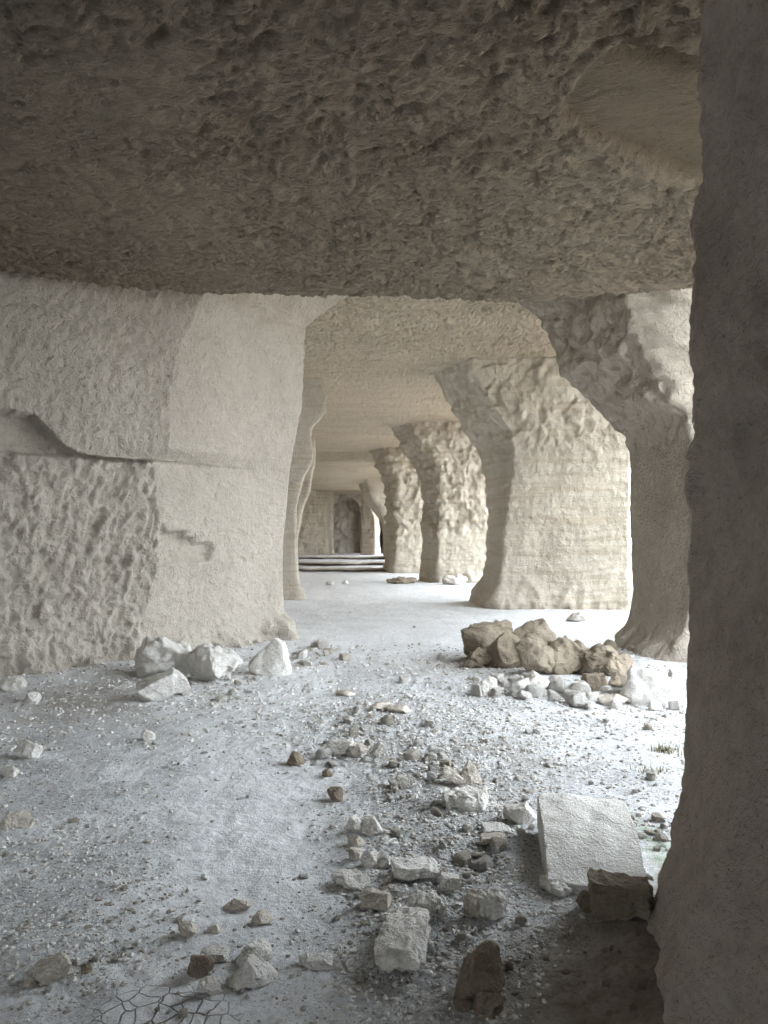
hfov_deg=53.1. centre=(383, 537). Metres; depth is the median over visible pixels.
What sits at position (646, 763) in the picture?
grass tuft
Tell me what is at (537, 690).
stone
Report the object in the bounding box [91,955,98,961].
stone
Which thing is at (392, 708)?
rock
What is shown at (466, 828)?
stone
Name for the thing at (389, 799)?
stone
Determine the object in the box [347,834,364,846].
rock
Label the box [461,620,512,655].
boulder
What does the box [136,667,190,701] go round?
rock
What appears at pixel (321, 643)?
stone
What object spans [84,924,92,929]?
stone
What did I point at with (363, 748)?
rock
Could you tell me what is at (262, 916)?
rock
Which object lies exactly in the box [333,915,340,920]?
stone
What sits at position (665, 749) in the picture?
grass tuft
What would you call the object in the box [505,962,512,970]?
stone
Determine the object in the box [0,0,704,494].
ceiling
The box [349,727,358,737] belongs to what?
stone
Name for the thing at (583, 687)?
stone
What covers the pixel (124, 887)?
stone
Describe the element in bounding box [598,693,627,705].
rock
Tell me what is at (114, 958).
stone
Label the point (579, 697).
stone
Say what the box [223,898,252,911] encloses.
rock
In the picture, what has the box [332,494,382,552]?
wall
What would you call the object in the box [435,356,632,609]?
rock pillar
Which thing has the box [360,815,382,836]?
rock
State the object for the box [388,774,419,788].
rock
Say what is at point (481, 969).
boulder
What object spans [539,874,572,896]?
rock
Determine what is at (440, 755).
stone
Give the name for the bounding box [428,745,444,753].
stone
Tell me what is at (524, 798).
stone
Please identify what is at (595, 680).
rock
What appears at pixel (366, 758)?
stone
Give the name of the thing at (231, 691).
stone
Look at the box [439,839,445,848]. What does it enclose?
stone
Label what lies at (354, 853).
rock
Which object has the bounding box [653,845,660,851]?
stone
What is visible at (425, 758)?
stone
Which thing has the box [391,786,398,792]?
stone
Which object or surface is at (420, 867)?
rock
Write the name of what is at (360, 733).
stone
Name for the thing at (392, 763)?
stone
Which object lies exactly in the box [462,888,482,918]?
rock
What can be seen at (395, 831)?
stone
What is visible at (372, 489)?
rock pillar
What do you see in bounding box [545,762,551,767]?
stone
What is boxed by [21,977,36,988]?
rock
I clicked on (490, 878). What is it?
stone
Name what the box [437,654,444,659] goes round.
stone
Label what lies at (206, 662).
boulder
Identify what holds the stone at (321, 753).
on the floor
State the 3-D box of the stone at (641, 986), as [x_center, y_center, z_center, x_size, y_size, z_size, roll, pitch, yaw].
[0.873,1.514,2.593,0.027,0.014,0.034,0,0,24]
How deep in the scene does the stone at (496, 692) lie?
7.68 m
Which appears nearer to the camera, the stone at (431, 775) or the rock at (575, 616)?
the stone at (431, 775)
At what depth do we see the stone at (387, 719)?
6.43 m
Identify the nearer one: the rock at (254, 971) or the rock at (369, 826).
the rock at (254, 971)
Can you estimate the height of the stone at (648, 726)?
0.054 m
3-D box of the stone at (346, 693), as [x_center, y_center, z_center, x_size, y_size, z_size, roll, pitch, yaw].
[-0.388,1.571,7.807,0.191,0.060,0.165,0,0,42]
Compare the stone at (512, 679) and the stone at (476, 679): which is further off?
the stone at (476, 679)
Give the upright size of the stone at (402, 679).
0.090 m
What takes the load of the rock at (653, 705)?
on the floor
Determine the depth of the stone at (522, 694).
7.55 m
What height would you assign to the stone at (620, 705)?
0.071 m
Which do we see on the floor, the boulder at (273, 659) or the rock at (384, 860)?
the boulder at (273, 659)
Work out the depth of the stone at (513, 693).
7.71 m
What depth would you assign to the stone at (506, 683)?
8.04 m
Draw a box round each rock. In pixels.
[0,675,26,692]
[0,810,34,829]
[1,765,19,777]
[14,739,42,758]
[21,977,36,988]
[23,691,41,703]
[33,952,70,984]
[81,963,92,973]
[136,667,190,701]
[141,730,154,740]
[178,920,196,936]
[187,955,213,978]
[196,975,220,994]
[200,944,229,962]
[205,924,220,933]
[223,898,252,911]
[227,937,277,990]
[251,909,271,924]
[286,752,304,765]
[299,952,308,965]
[306,952,332,969]
[326,580,333,584]
[326,738,353,755]
[327,786,342,801]
[331,868,370,889]
[347,814,360,832]
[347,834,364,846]
[348,847,361,859]
[353,743,367,752]
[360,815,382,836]
[360,851,377,868]
[360,888,391,910]
[366,742,389,758]
[369,701,389,709]
[373,906,430,971]
[377,851,390,867]
[387,704,410,712]
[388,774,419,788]
[391,856,439,880]
[408,890,445,917]
[438,765,465,784]
[440,785,488,812]
[440,871,460,890]
[442,574,467,584]
[455,999,470,1011]
[461,761,481,784]
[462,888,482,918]
[473,992,503,1019]
[478,888,507,920]
[480,676,496,696]
[503,801,536,824]
[525,670,549,687]
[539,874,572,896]
[566,612,586,621]
[576,890,591,912]
[581,672,606,689]
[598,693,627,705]
[603,639,617,650]
[609,670,626,686]
[647,700,662,710]
[667,666,686,680]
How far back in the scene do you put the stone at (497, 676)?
8.22 m
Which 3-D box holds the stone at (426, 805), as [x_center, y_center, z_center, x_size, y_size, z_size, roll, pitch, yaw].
[0.246,1.547,4.426,0.042,0.029,0.036,0,0,-19]
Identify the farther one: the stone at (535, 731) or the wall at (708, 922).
the stone at (535, 731)
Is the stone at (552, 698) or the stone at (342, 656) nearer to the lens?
the stone at (552, 698)
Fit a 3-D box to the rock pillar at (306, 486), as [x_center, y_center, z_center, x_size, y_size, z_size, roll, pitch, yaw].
[-5.394,-1.275,32.293,5.306,6.250,2.752,0,0,0]
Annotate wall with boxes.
[0,271,347,676]
[298,490,333,554]
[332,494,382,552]
[646,0,767,1023]
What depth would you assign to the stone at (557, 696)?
7.58 m
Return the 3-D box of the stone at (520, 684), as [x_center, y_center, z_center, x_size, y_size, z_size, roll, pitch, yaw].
[1.381,1.517,7.815,0.166,0.186,0.237,0,0,36]
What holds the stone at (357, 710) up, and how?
on the floor
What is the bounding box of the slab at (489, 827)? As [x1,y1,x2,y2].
[481,822,510,833]
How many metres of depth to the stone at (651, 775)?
5.04 m
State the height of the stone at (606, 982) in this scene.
0.016 m
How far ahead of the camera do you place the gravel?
4.12 m
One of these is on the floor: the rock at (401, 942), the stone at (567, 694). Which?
the stone at (567, 694)
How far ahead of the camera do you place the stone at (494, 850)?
3.78 m
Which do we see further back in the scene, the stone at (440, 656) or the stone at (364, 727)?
the stone at (440, 656)
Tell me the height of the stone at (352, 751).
0.103 m
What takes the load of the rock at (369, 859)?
on the floor
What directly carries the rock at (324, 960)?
on the floor
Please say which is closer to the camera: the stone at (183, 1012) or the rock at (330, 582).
the stone at (183, 1012)
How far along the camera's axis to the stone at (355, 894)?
3.40 m
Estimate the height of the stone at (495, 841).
0.061 m
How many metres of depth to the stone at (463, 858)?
3.68 m
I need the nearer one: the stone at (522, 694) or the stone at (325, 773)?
the stone at (325, 773)
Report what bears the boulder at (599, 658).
on the floor
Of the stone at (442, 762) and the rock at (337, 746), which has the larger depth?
the rock at (337, 746)
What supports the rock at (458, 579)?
on the floor
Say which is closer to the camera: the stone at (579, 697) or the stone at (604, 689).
the stone at (579, 697)
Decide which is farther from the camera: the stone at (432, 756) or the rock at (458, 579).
the rock at (458, 579)
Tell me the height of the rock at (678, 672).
0.156 m
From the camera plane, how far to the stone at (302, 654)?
10.16 m
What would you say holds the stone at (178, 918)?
on the floor
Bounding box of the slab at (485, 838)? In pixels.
[479,832,505,844]
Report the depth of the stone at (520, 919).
3.07 m
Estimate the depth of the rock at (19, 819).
4.24 m
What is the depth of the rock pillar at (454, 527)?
27.46 m
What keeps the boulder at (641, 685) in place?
on the floor
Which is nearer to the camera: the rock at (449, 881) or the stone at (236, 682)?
the rock at (449, 881)
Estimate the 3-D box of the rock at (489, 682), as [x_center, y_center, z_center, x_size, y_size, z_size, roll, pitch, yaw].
[1.049,1.507,7.796,0.203,0.204,0.142,0,0,-11]
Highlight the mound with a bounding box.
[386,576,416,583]
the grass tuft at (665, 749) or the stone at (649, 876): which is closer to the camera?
the stone at (649, 876)
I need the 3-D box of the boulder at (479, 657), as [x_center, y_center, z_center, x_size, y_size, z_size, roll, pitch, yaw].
[1.173,1.470,9.455,0.328,0.278,0.370,0,0,38]
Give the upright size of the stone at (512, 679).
0.144 m
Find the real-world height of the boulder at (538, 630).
0.624 m
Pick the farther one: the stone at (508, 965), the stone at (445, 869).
the stone at (445, 869)
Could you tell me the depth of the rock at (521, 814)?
4.18 m
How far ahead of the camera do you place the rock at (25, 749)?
5.50 m
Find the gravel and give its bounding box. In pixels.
[0,639,686,1023]
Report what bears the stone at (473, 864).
on the gravel
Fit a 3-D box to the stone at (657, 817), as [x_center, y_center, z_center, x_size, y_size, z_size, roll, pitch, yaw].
[1.536,1.573,4.315,0.065,0.049,0.074,0,0,-6]
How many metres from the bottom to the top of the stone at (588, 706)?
0.079 m
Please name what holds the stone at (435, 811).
on the floor
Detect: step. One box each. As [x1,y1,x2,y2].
[298,556,384,558]
[298,561,384,564]
[298,567,385,570]
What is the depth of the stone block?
3.56 m
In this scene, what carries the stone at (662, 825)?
on the floor
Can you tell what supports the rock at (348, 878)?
on the gravel
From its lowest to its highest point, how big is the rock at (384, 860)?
0.066 m
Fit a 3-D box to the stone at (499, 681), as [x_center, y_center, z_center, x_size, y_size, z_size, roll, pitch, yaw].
[1.242,1.533,8.218,0.084,0.066,0.106,0,0,29]
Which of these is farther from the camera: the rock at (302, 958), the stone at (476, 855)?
the stone at (476, 855)
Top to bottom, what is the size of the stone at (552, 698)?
0.073 m
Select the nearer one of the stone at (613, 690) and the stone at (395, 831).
the stone at (395, 831)
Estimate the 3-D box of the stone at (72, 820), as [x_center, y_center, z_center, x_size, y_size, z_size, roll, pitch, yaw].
[-1.754,1.595,4.337,0.062,0.020,0.040,0,0,-20]
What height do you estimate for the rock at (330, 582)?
0.181 m
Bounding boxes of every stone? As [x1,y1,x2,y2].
[2,851,9,856]
[45,986,51,992]
[68,818,78,822]
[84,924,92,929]
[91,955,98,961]
[110,954,118,962]
[119,885,128,890]
[176,916,182,921]
[178,1008,187,1018]
[214,695,226,701]
[228,688,235,694]
[234,680,241,684]
[297,649,306,658]
[299,874,307,878]
[304,659,311,665]
[310,640,316,647]
[315,748,331,759]
[317,639,329,649]
[322,768,332,776]
[323,650,328,655]
[326,760,339,765]
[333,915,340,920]
[335,690,355,696]
[339,653,350,660]
[343,716,352,723]
[346,745,361,757]
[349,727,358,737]
[351,707,360,713]
[353,891,359,898]
[359,732,368,735]
[360,724,375,731]
[360,919,367,924]
[361,756,369,762]
[365,739,373,745]
[379,714,393,724]
[385,796,393,802]
[389,759,396,766]
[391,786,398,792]
[391,826,401,837]
[398,675,408,683]
[402,749,419,760]
[413,738,423,746]
[421,756,428,761]
[423,752,436,761]
[423,803,430,808]
[425,719,434,727]
[427,771,436,779]
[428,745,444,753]
[428,764,437,771]
[431,806,442,816]
[436,752,447,760]
[436,876,440,882]
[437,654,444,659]
[439,759,450,767]
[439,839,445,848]
[440,867,447,874]
[452,850,471,866]
[455,931,465,940]
[461,824,474,832]
[461,871,470,878]
[469,859,479,868]
[470,852,483,858]
[471,676,479,682]
[471,684,481,696]
[476,855,492,871]
[482,739,489,743]
[486,876,496,881]
[490,673,503,683]
[490,686,501,697]
[490,836,507,850]
[492,847,499,852]
[497,678,503,683]
[503,679,510,688]
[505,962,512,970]
[508,675,524,683]
[509,678,529,696]
[511,689,518,695]
[515,913,526,926]
[516,828,526,837]
[517,690,532,700]
[522,796,529,801]
[524,789,535,792]
[525,684,546,697]
[532,729,540,733]
[545,675,563,692]
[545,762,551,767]
[547,689,557,695]
[547,695,556,701]
[550,694,560,701]
[561,969,570,974]
[563,690,588,702]
[569,682,590,692]
[569,692,584,706]
[577,702,584,708]
[585,691,598,703]
[585,702,593,710]
[599,685,611,693]
[602,978,610,986]
[608,688,620,693]
[609,701,617,708]
[615,701,622,708]
[630,1004,636,1010]
[636,831,647,838]
[638,983,646,989]
[643,723,652,729]
[644,829,655,835]
[645,770,657,780]
[646,873,653,880]
[651,812,665,822]
[653,831,668,841]
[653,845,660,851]
[660,822,667,828]
[668,700,680,709]
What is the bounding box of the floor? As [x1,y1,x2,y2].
[0,544,686,1023]
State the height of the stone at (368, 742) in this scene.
0.067 m
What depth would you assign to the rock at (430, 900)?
3.15 m
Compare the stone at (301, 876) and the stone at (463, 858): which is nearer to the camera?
the stone at (301, 876)
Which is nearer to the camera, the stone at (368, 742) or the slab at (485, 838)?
the slab at (485, 838)
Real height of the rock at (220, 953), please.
0.038 m
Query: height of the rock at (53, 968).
0.104 m
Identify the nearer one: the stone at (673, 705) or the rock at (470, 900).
the rock at (470, 900)
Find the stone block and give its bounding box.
[537,792,646,893]
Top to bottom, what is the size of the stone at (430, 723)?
0.068 m
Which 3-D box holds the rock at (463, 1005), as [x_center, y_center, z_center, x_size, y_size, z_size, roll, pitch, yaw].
[0.262,1.561,2.572,0.053,0.032,0.043,0,0,0]
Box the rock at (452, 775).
[438,765,465,784]
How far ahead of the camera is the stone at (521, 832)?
3.98 m
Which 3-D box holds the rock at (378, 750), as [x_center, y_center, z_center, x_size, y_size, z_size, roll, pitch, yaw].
[-0.038,1.508,5.435,0.177,0.136,0.119,0,0,5]
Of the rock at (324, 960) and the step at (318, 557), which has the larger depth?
the step at (318, 557)
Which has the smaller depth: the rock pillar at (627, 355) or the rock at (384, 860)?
the rock at (384, 860)
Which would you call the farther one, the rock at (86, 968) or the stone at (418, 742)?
the stone at (418, 742)
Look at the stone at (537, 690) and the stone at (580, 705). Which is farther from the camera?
the stone at (537, 690)
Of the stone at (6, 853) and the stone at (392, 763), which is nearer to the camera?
the stone at (6, 853)
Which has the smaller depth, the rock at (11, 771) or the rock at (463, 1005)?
the rock at (463, 1005)
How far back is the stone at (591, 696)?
7.42 m
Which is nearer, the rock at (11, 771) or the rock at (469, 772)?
the rock at (469, 772)
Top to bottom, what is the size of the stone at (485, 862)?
0.070 m
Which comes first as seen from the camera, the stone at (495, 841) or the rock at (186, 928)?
the rock at (186, 928)
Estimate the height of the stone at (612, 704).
0.079 m
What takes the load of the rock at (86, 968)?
on the floor
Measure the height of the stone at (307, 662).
0.084 m
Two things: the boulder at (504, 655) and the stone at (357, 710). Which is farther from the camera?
the boulder at (504, 655)
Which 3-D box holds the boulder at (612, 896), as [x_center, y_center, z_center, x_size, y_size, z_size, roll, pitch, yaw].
[0.944,1.421,3.063,0.259,0.168,0.185,0,0,8]
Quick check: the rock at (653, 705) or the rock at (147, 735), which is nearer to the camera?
the rock at (147, 735)
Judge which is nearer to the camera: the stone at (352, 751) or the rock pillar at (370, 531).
the stone at (352, 751)
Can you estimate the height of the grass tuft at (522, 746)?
0.048 m
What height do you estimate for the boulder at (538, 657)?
0.455 m
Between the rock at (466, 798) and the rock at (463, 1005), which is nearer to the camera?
the rock at (463, 1005)
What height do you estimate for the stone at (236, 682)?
0.068 m
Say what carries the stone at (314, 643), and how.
on the floor
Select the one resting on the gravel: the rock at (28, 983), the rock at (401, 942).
the rock at (401, 942)
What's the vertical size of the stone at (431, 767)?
0.056 m
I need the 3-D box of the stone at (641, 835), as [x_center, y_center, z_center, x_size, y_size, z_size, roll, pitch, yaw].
[1.354,1.567,4.056,0.060,0.030,0.074,0,0,-35]
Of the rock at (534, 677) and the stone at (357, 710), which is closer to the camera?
the stone at (357, 710)
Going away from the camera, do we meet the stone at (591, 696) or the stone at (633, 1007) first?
the stone at (633, 1007)
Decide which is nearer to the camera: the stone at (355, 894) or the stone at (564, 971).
the stone at (564, 971)
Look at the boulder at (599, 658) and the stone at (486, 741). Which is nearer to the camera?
the stone at (486, 741)
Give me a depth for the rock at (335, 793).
4.64 m
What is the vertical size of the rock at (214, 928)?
0.038 m
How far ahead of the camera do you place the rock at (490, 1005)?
2.54 m
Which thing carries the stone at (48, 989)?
on the floor
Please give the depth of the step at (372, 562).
40.27 m
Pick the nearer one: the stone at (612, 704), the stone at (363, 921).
the stone at (363, 921)
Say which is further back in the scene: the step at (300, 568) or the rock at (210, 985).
the step at (300, 568)
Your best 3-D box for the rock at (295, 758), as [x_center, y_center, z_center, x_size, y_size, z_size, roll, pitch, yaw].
[-0.619,1.544,5.386,0.130,0.095,0.114,0,0,0]
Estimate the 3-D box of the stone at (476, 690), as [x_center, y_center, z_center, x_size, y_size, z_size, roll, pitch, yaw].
[0.969,1.542,7.804,0.136,0.129,0.166,0,0,-43]
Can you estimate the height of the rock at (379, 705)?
0.079 m
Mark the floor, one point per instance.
(248, 847)
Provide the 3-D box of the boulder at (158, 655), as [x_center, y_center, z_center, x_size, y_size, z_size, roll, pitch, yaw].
[-2.533,1.380,8.929,0.748,0.503,0.578,0,0,-4]
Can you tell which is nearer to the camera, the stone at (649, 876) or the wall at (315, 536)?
the stone at (649, 876)
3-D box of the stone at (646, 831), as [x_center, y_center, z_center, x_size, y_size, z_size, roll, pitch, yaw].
[1.422,1.571,4.099,0.073,0.031,0.060,0,0,35]
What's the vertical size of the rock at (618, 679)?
0.172 m
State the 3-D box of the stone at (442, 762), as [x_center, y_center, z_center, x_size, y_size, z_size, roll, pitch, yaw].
[0.412,1.525,5.181,0.082,0.063,0.080,0,0,10]
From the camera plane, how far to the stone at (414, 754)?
5.38 m
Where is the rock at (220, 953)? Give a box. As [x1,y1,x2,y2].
[200,944,229,962]
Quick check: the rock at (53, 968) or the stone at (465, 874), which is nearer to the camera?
the rock at (53, 968)
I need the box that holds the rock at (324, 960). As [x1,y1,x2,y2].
[306,952,332,969]
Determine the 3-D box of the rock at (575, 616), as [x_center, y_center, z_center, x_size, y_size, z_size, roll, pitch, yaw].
[3.719,1.520,14.818,0.323,0.203,0.324,0,0,-29]
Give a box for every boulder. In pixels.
[134,636,191,676]
[187,643,242,680]
[248,638,291,675]
[454,940,504,1000]
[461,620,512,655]
[463,647,491,667]
[487,630,521,668]
[512,618,555,644]
[514,637,554,674]
[547,635,589,674]
[573,643,635,675]
[587,868,654,920]
[619,664,686,705]
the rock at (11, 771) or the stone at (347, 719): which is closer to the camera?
the rock at (11, 771)
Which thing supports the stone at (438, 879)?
on the floor
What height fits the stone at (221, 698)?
0.060 m
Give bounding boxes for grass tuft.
[506,746,540,753]
[630,763,668,774]
[648,740,681,755]
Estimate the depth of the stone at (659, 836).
3.99 m
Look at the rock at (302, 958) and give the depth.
2.87 m
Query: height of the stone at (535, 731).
0.047 m
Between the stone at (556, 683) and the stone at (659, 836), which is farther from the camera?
the stone at (556, 683)
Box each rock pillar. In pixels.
[282,378,326,599]
[296,436,315,573]
[359,478,387,555]
[360,495,380,554]
[369,447,423,572]
[391,421,488,582]
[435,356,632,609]
[518,288,694,662]
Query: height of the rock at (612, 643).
0.193 m
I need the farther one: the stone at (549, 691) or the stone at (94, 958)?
the stone at (549, 691)
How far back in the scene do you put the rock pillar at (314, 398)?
19.79 m
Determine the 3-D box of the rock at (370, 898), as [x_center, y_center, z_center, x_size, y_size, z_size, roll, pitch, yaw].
[-0.034,1.550,3.298,0.130,0.074,0.077,0,0,19]
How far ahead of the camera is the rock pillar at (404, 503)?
35.02 m
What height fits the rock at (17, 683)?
0.157 m
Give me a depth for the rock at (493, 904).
3.10 m
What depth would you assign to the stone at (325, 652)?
10.43 m
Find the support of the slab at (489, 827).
on the floor
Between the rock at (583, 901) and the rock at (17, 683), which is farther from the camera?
the rock at (17, 683)
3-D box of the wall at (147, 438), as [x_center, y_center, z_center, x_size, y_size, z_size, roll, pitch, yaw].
[-6.903,-1.245,5.881,7.240,6.210,17.989,0,0,23]
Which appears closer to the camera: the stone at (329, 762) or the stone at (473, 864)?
the stone at (473, 864)
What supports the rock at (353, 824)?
on the floor
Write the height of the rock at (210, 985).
0.062 m
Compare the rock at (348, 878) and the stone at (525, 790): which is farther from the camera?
the stone at (525, 790)
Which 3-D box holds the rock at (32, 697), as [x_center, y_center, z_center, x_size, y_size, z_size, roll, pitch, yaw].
[-3.436,1.555,7.508,0.154,0.124,0.164,0,0,-33]
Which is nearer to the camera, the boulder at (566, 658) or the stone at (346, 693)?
the stone at (346, 693)
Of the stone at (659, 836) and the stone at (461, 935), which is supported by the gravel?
the stone at (461, 935)
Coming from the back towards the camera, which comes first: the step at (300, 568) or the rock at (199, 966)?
the step at (300, 568)
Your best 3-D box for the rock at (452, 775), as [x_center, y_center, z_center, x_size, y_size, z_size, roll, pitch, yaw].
[0.437,1.499,4.852,0.182,0.102,0.128,0,0,-4]

